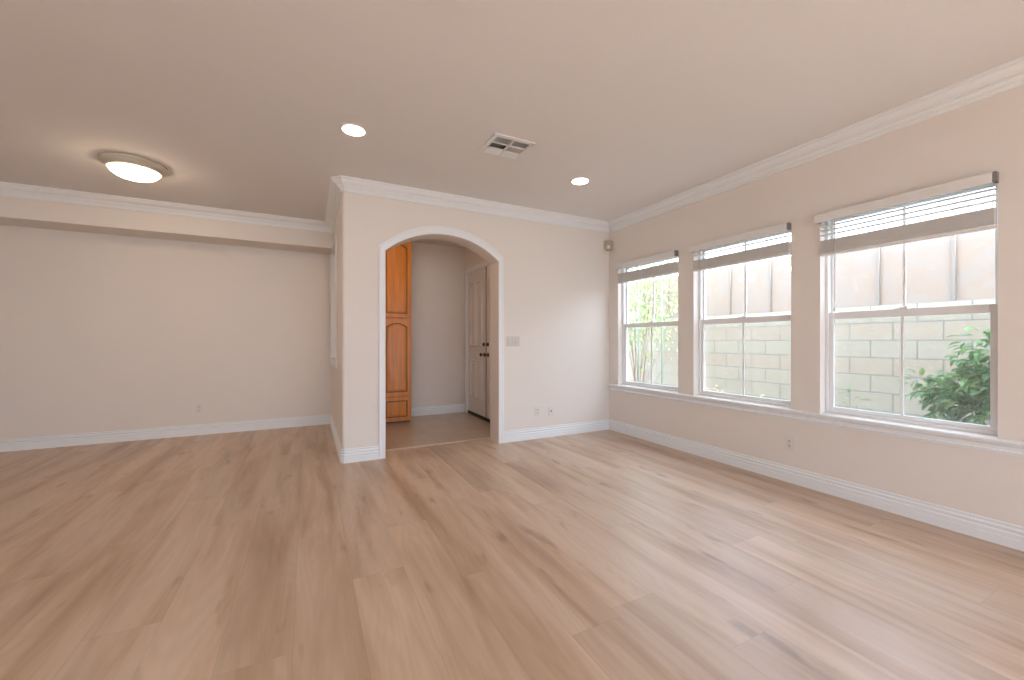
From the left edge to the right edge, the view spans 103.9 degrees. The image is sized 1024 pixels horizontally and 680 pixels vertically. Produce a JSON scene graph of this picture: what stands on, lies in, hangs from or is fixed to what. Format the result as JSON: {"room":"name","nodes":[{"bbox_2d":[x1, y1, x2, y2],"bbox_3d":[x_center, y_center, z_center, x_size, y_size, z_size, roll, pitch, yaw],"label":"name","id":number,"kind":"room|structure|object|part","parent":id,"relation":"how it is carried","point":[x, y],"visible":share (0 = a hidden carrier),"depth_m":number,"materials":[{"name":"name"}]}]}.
{"room":"empty living room","nodes":[
{"label":"empty living room","id":0,"kind":"room"},
{"bbox_2d":[0,225,330,438],"bbox_3d":[-4.430,-0.190,4.872,4.320,2.740,0.150,0,0,-27],"label":"wall","id":1,"kind":"structure","parent":0,"point":[99,332],"depth_m":4.83,"materials":[{"name":"paint"}]},
{"bbox_2d":[0,414,330,451],"bbox_3d":[-4.448,1.114,4.768,4.195,0.133,0.019,0,0,-27],"label":"baseboard","id":2,"kind":"structure","parent":1,"relation":"attached to","point":[40,442],"depth_m":4.83,"materials":[{"name":"white paint"}]},
{"bbox_2d":[195,404,202,413],"bbox_3d":[-3.932,0.849,5.036,0.076,0.120,0.010,0,0,-27],"label":"wall outlet","id":3,"kind":"object","parent":1,"relation":"attached to","point":[198,407],"visible":1,"depth_m":5.03,"materials":[{"name":"beige plastic"}]},
{"bbox_2d":[0,196,332,253],"bbox_3d":[-4.358,-1.399,4.592,4.195,0.322,0.414,0,0,-27],"label":"soffit","id":4,"kind":"structure","parent":0,"point":[21,212],"depth_m":4.57,"materials":[{"name":"paint"}]},
{"bbox_2d":[331,200,340,442],"bbox_3d":[-2.107,-0.190,4.931,0.125,2.740,1.851,0,0,-27],"label":"wall","id":5,"kind":"structure","parent":0,"point":[335,372],"depth_m":4.37,"materials":[{"name":"paint"}]},
{"bbox_2d":[330,233,336,367],"bbox_3d":[-2.232,-0.463,5.159,0.141,1.546,1.180,0,0,-27],"label":"trim","id":6,"kind":"structure","parent":5,"relation":"attached to","point":[333,257],"depth_m":5.60,"materials":[{"name":"white paint"}]},
{"bbox_2d":[330,415,344,462],"bbox_3d":[-2.105,1.114,4.792,0.041,0.133,2.102,0,0,-27],"label":"baseboard","id":7,"kind":"structure","parent":5,"relation":"attached to","point":[340,451],"depth_m":4.33,"materials":[{"name":"white paint"}]},
{"bbox_2d":[411,242,464,407],"bbox_3d":[-1.605,-0.190,6.360,2.065,2.740,0.150,0,0,-27],"label":"wall","id":8,"kind":"structure","parent":0,"point":[437,271],"depth_m":6.48,"materials":[{"name":"paint"}]},
{"bbox_2d":[411,404,464,415],"bbox_3d":[-1.224,1.114,6.460,0.995,0.133,0.019,0,0,-27],"label":"baseboard","id":9,"kind":"structure","parent":8,"relation":"attached to","point":[443,409],"depth_m":6.46,"materials":[{"name":"white paint"}]},
{"bbox_2d":[341,192,608,448],"bbox_3d":[-0.221,-0.190,4.722,3.297,2.740,0.232,0,0,-27],"label":"wall","id":10,"kind":"structure","parent":0,"point":[556,277],"depth_m":4.76,"materials":[{"name":"paint"}]},
{"bbox_2d":[385,437,489,450],"bbox_3d":[-0.844,1.192,4.583,1.460,0.036,0.035,0,0,-27],"label":"trim","id":11,"kind":"structure","parent":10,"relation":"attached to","point":[488,437],"depth_m":4.56,"materials":[{"name":"beige wood"}]},
{"bbox_2d":[379,226,503,458],"bbox_3d":[-0.715,-0.026,4.329,1.388,2.414,0.020,0,0,-27],"label":"trim","id":12,"kind":"structure","parent":10,"relation":"attached to","point":[424,230],"depth_m":4.24,"materials":[{"name":"white paint"}]},
{"bbox_2d":[344,419,608,463],"bbox_3d":[-0.158,1.114,4.613,3.283,0.133,0.019,0,0,-27],"label":"baseboard","id":13,"kind":"structure","parent":10,"relation":"attached to","point":[351,455],"depth_m":4.82,"materials":[{"name":"white paint"}]},
{"bbox_2d":[0,56,1023,232],"bbox_3d":[-0.786,-1.502,1.206,7.492,0.116,8.862,0,0,-27],"label":"trim","id":14,"kind":"structure","parent":10,"relation":"attached to","point":[1009,75],"depth_m":4.02,"materials":[{"name":"white paint"}]},
{"bbox_2d":[506,336,519,345],"bbox_3d":[0.014,0.003,4.705,0.176,0.118,0.011,0,0,-27],"label":"light switch","id":15,"kind":"object","parent":10,"relation":"attached to","point":[510,340],"visible":1,"depth_m":4.70,"materials":[{"name":"beige plastic"}]},
{"bbox_2d":[535,406,539,415],"bbox_3d":[0.312,0.851,4.857,0.076,0.120,0.010,0,0,-27],"label":"wall outlet","id":16,"kind":"object","parent":10,"relation":"attached to","point":[537,408],"visible":1,"depth_m":4.85,"materials":[{"name":"beige plastic"}]},
{"bbox_2d":[548,406,553,415],"bbox_3d":[0.485,0.863,4.942,0.076,0.120,0.016,0,0,-27],"label":"cable jack","id":17,"kind":"object","parent":10,"relation":"attached to","point":[550,408],"visible":1,"depth_m":4.94,"materials":[{"name":"beige plastic"}]},
{"bbox_2d":[605,240,611,250],"bbox_3d":[1.279,-1.260,5.300,0.092,0.128,0.082,0,0,18],"label":"sensor","id":18,"kind":"object","parent":10,"relation":"attached to","point":[608,244],"visible":1,"depth_m":5.27,"materials":[{"name":"beige plastic"}]},
{"bbox_2d":[465,247,488,273],"bbox_3d":[-0.288,-0.190,5.882,0.150,2.740,1.897,0,0,-27],"label":"wall","id":19,"kind":"structure","parent":0,"point":[472,259],"depth_m":6.43,"materials":[{"name":"paint"}]},
{"bbox_2d":[468,267,485,419],"bbox_3d":[-0.565,0.034,6.254,0.118,2.270,0.741,0,0,-27],"label":"door","id":20,"kind":"structure","parent":19,"relation":"in","point":[476,279],"depth_m":6.21,"materials":[{"name":"paint"}]},
{"bbox_3d":[-0.622,0.596,6.375,0.022,0.600,0.210,0,0,-27],"label":"panel","id":21,"kind":"part","parent":20,"relation":"part of","materials":[{"name":"paint"}]},
{"bbox_3d":[-0.622,-0.427,6.375,0.022,1.015,0.210,0,0,-27],"label":"panel","id":22,"kind":"part","parent":20,"relation":"part of","materials":[{"name":"paint"}]},
{"bbox_3d":[-0.501,0.596,6.137,0.022,0.600,0.210,0,0,-27],"label":"panel","id":23,"kind":"part","parent":20,"relation":"part of","materials":[{"name":"paint"}]},
{"bbox_3d":[-0.501,-0.427,6.137,0.022,1.015,0.210,0,0,-27],"label":"panel","id":24,"kind":"part","parent":20,"relation":"part of","materials":[{"name":"paint"}]},
{"bbox_2d":[465,261,488,412],"bbox_3d":[-0.338,0.001,5.907,0.116,2.360,1.736,0,0,-27],"label":"trim","id":25,"kind":"structure","parent":19,"relation":"attached to","point":[483,264],"depth_m":6.59,"materials":[{"name":"white paint"}]},
{"bbox_2d":[483,265,489,421],"bbox_3d":[-0.207,0.034,5.552,0.118,2.270,0.815,0,0,-27],"label":"door","id":26,"kind":"structure","parent":19,"relation":"in","point":[487,354],"depth_m":5.85,"materials":[{"name":"paint"}]},
{"bbox_3d":[-0.281,0.596,5.705,0.022,0.600,0.210,0,0,-27],"label":"panel","id":27,"kind":"part","parent":26,"relation":"part of","materials":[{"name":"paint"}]},
{"bbox_3d":[-0.281,-0.427,5.705,0.022,1.015,0.210,0,0,-27],"label":"panel","id":28,"kind":"part","parent":26,"relation":"part of","materials":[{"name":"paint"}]},
{"bbox_2d":[0,412,1023,679],"bbox_3d":[-0.890,1.206,1.411,7.492,0.050,9.322,0,0,-27],"label":"floor","id":29,"kind":"structure","parent":0,"point":[256,554],"depth_m":2.07,"materials":[{"name":"brown wood"}]},
{"bbox_2d":[385,241,410,423],"bbox_3d":[-1.943,-0.184,5.833,0.880,2.730,0.480,0,0,-27],"label":"pantry cabinet","id":30,"kind":"object","parent":29,"relation":"on","point":[398,258],"visible":0.35,"depth_m":5.72,"materials":[{"name":"brown wood"}]},
{"bbox_3d":[-1.648,-0.894,5.725,0.410,1.115,0.020,0,0,-27],"label":"door","id":31,"kind":"part","parent":30,"relation":"part of","materials":[{"name":"brown wood"}]},
{"bbox_3d":[-1.648,0.236,5.725,0.410,1.099,0.020,0,0,-27],"label":"door","id":32,"kind":"part","parent":30,"relation":"part of","materials":[{"name":"brown wood"}]},
{"bbox_3d":[-1.648,0.973,5.725,0.410,0.344,0.020,0,0,-27],"label":"drawer","id":33,"kind":"part","parent":30,"relation":"part of","materials":[{"name":"brown wood"}]},
{"bbox_2d":[0,0,1023,247],"bbox_3d":[-0.902,-1.635,1.433,7.792,0.150,9.672,0,0,-27],"label":"ceiling","id":34,"kind":"structure","parent":0,"point":[244,104],"depth_m":2.44,"materials":[{"name":"paint"}]},
{"bbox_2d":[98,152,168,181],"bbox_3d":[-3.324,-1.492,3.532,0.454,0.136,0.454,0,0,-27],"label":"flush ceiling light","id":35,"kind":"object","parent":34,"relation":"attached to","point":[127,166],"visible":1,"depth_m":3.43,"materials":[{"name":"white glass"}]},
{"bbox_3d":[-3.324,-1.466,3.532,0.339,0.086,0.339,0,0,-27],"label":"lamp shade","id":36,"kind":"part","parent":35,"relation":"part of","materials":[{"name":"white glass"}]},
{"bbox_2d":[339,123,367,136],"bbox_3d":[-1.171,-1.556,2.963,0.200,0.007,0.200,0,0,-27],"label":"recessed light","id":37,"kind":"object","parent":34,"relation":"in","point":[350,129],"visible":1,"depth_m":2.96,"materials":[{"name":"white glass"}]},
{"bbox_2d":[478,132,535,160],"bbox_3d":[-0.046,-1.553,3.222,0.350,0.013,0.336,0,0,-27],"label":"ceiling vent","id":38,"kind":"object","parent":34,"relation":"in","point":[498,145],"visible":1,"depth_m":3.21,"materials":[{"name":"white metal"}]},
{"bbox_2d":[570,177,590,184],"bbox_3d":[0.665,-1.556,3.907,0.200,0.007,0.200,0,0,-27],"label":"recessed light","id":39,"kind":"object","parent":34,"relation":"in","point":[578,180],"visible":1,"depth_m":3.89,"materials":[{"name":"white glass"}]},
{"bbox_2d":[609,85,1023,526],"bbox_3d":[2.950,-0.190,2.300,0.160,2.740,7.425,0,0,-27],"label":"wall","id":40,"kind":"structure","parent":0,"point":[986,135],"depth_m":3.03,"materials":[{"name":"paint"}]},
{"bbox_2d":[623,256,677,391],"bbox_3d":[1.695,-0.205,4.839,0.075,1.548,0.950,0,0,-27],"label":"window","id":41,"kind":"structure","parent":40,"relation":"in","point":[626,325],"depth_m":5.11,"materials":[{"name":"white plastic"}]},
{"bbox_2d":[614,250,677,323],"bbox_3d":[1.577,-0.603,4.786,0.091,0.766,0.970,0,0,-27],"label":"window blind","id":42,"kind":"object","parent":41,"relation":"attached to","point":[672,267],"visible":1,"depth_m":4.72,"materials":[{"name":"white plastic"}]},
{"bbox_3d":[1.595,-0.754,4.789,0.050,0.020,0.934,0,0,-27],"label":"rail","id":43,"kind":"part","parent":42,"relation":"part of","materials":[{"name":"white plastic"}]},
{"bbox_3d":[1.684,0.161,4.834,0.026,0.771,0.910,0,0,-27],"label":"sash","id":44,"kind":"part","parent":41,"relation":"part of","materials":[{"name":"clear glass"}]},
{"bbox_3d":[1.712,-0.570,4.848,0.026,0.780,0.910,0,0,-27],"label":"sash","id":45,"kind":"part","parent":41,"relation":"part of","materials":[{"name":"white plastic"}]},
{"bbox_2d":[699,230,790,407],"bbox_3d":[2.214,-0.205,3.819,0.075,1.548,0.950,0,0,-27],"label":"window","id":46,"kind":"structure","parent":40,"relation":"in","point":[744,319],"depth_m":3.89,"materials":[{"name":"white plastic"}]},
{"bbox_2d":[689,222,791,318],"bbox_3d":[2.096,-0.603,3.766,0.091,0.766,0.970,0,0,-27],"label":"window blind","id":47,"kind":"object","parent":46,"relation":"attached to","point":[784,248],"visible":1,"depth_m":3.69,"materials":[{"name":"white plastic"}]},
{"bbox_3d":[2.114,-0.733,3.768,0.050,0.020,0.934,0,0,-27],"label":"rail","id":48,"kind":"part","parent":47,"relation":"part of","materials":[{"name":"white plastic"}]},
{"bbox_3d":[2.203,0.161,3.813,0.026,0.771,0.910,0,0,-27],"label":"sash","id":49,"kind":"part","parent":46,"relation":"part of","materials":[{"name":"clear glass"}]},
{"bbox_3d":[2.231,-0.570,3.828,0.026,0.780,0.910,0,0,-27],"label":"sash","id":50,"kind":"part","parent":46,"relation":"part of","materials":[{"name":"white plastic"}]},
{"bbox_2d":[785,435,793,450],"bbox_3d":[2.320,0.857,3.352,0.010,0.120,0.076,0,0,-27],"label":"wall outlet","id":51,"kind":"object","parent":40,"relation":"attached to","point":[789,441],"visible":1,"depth_m":3.35,"materials":[{"name":"beige plastic"}]},
{"bbox_2d":[608,384,1023,457],"bbox_3d":[2.803,0.612,2.360,0.048,0.088,6.666,0,0,-27],"label":"trim","id":52,"kind":"structure","parent":40,"relation":"attached to","point":[976,442],"depth_m":2.92,"materials":[{"name":"white paint"}]},
{"bbox_2d":[609,419,1023,551],"bbox_3d":[2.923,1.114,2.156,0.019,0.133,7.193,0,0,-27],"label":"baseboard","id":53,"kind":"structure","parent":40,"relation":"attached to","point":[1009,535],"depth_m":2.93,"materials":[{"name":"white paint"}]},
{"bbox_2d":[825,183,997,435],"bbox_3d":[2.732,-0.205,2.799,0.075,1.548,0.913,0,0,-27],"label":"window","id":54,"kind":"structure","parent":40,"relation":"in","point":[830,315],"depth_m":2.79,"materials":[{"name":"white plastic"}]},
{"bbox_2d":[814,171,998,311],"bbox_3d":[2.615,-0.603,2.746,0.091,0.766,0.933,0,0,-27],"label":"window blind","id":55,"kind":"object","parent":54,"relation":"attached to","point":[983,219],"visible":1,"depth_m":2.65,"materials":[{"name":"white plastic"}]},
{"bbox_3d":[2.633,-0.674,2.749,0.050,0.020,0.897,0,0,-27],"label":"rail","id":56,"kind":"part","parent":55,"relation":"part of","materials":[{"name":"white plastic"}]},
{"bbox_3d":[2.721,0.161,2.794,0.026,0.771,0.873,0,0,-27],"label":"sash","id":57,"kind":"part","parent":54,"relation":"part of","materials":[{"name":"clear glass"}]},
{"bbox_3d":[2.750,-0.570,2.808,0.026,0.780,0.873,0,0,-27],"label":"sash","id":58,"kind":"part","parent":54,"relation":"part of","materials":[{"name":"white plastic"}]},
{"label":"outside","id":59,"kind":"structure","parent":0,"visible":0},
{"bbox_3d":[-0.015,1.381,2.236,26.000,0.100,28.000,0,0,-27],"label":"ground","id":60,"kind":"structure","parent":59,"visible":0},
{"bbox_2d":[638,267,638,381],"bbox_3d":[2.028,0.053,6.425,0.026,2.595,0.025,0,0,-27],"label":"stake","id":61,"kind":"object","parent":60,"relation":"on","point":[638,267],"visible":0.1,"depth_m":6.42,"materials":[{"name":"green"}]},
{"bbox_2d":[628,258,677,382],"bbox_3d":[2.294,-0.148,7.209,1.039,2.967,2.136,0,0,-27],"label":"young tree","id":62,"kind":"object","parent":60,"relation":"on","point":[649,283],"visible":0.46,"depth_m":6.86,"materials":[{"name":"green plant"}]},
{"bbox_3d":[2.275,0.030,6.926,0.454,2.611,1.328,0,0,-27],"label":"stem","id":63,"kind":"part","parent":62,"relation":"part of","materials":[{"name":"brown"}]},
{"bbox_2d":[661,262,662,384],"bbox_3d":[2.244,0.053,5.998,0.026,2.595,0.025,0,0,-27],"label":"stake","id":64,"kind":"object","parent":60,"relation":"on","point":[661,262],"visible":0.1,"depth_m":5.99,"materials":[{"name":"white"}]},
{"bbox_2d":[628,298,994,425],"bbox_3d":[3.517,0.458,6.276,0.160,1.745,14.000,0,0,-27],"label":"wall","id":65,"kind":"structure","parent":60,"relation":"on","point":[867,350],"depth_m":4.87,"materials":[{"name":"concrete"}]},
{"bbox_2d":[629,229,994,320],"bbox_3d":[3.499,-0.797,6.267,0.050,0.765,14.000,0,0,-27],"label":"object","id":66,"kind":"object","parent":65,"relation":"on","point":[960,266],"visible":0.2,"depth_m":4.72,"materials":[{"name":"beige"}]},
{"bbox_2d":[838,384,906,413],"bbox_3d":[3.714,0.893,4.106,0.455,0.882,0.637,0,0,-27],"label":"fern","id":67,"kind":"object","parent":60,"relation":"on","point":[848,390],"visible":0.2,"depth_m":4.28,"materials":[{"name":"green plant"}]},
{"bbox_2d":[896,326,989,424],"bbox_3d":[3.811,0.572,3.002,0.951,1.526,1.346,0,0,-27],"label":"leafy shrub","id":68,"kind":"object","parent":60,"relation":"on","point":[978,397],"visible":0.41,"depth_m":3.18,"materials":[{"name":"green plant"}]},
{"bbox_3d":[3.830,0.644,3.078,0.597,1.382,1.107,0,0,-27],"label":"stem","id":69,"kind":"part","parent":68,"relation":"part of","materials":[{"name":"green plant"}]}
]}

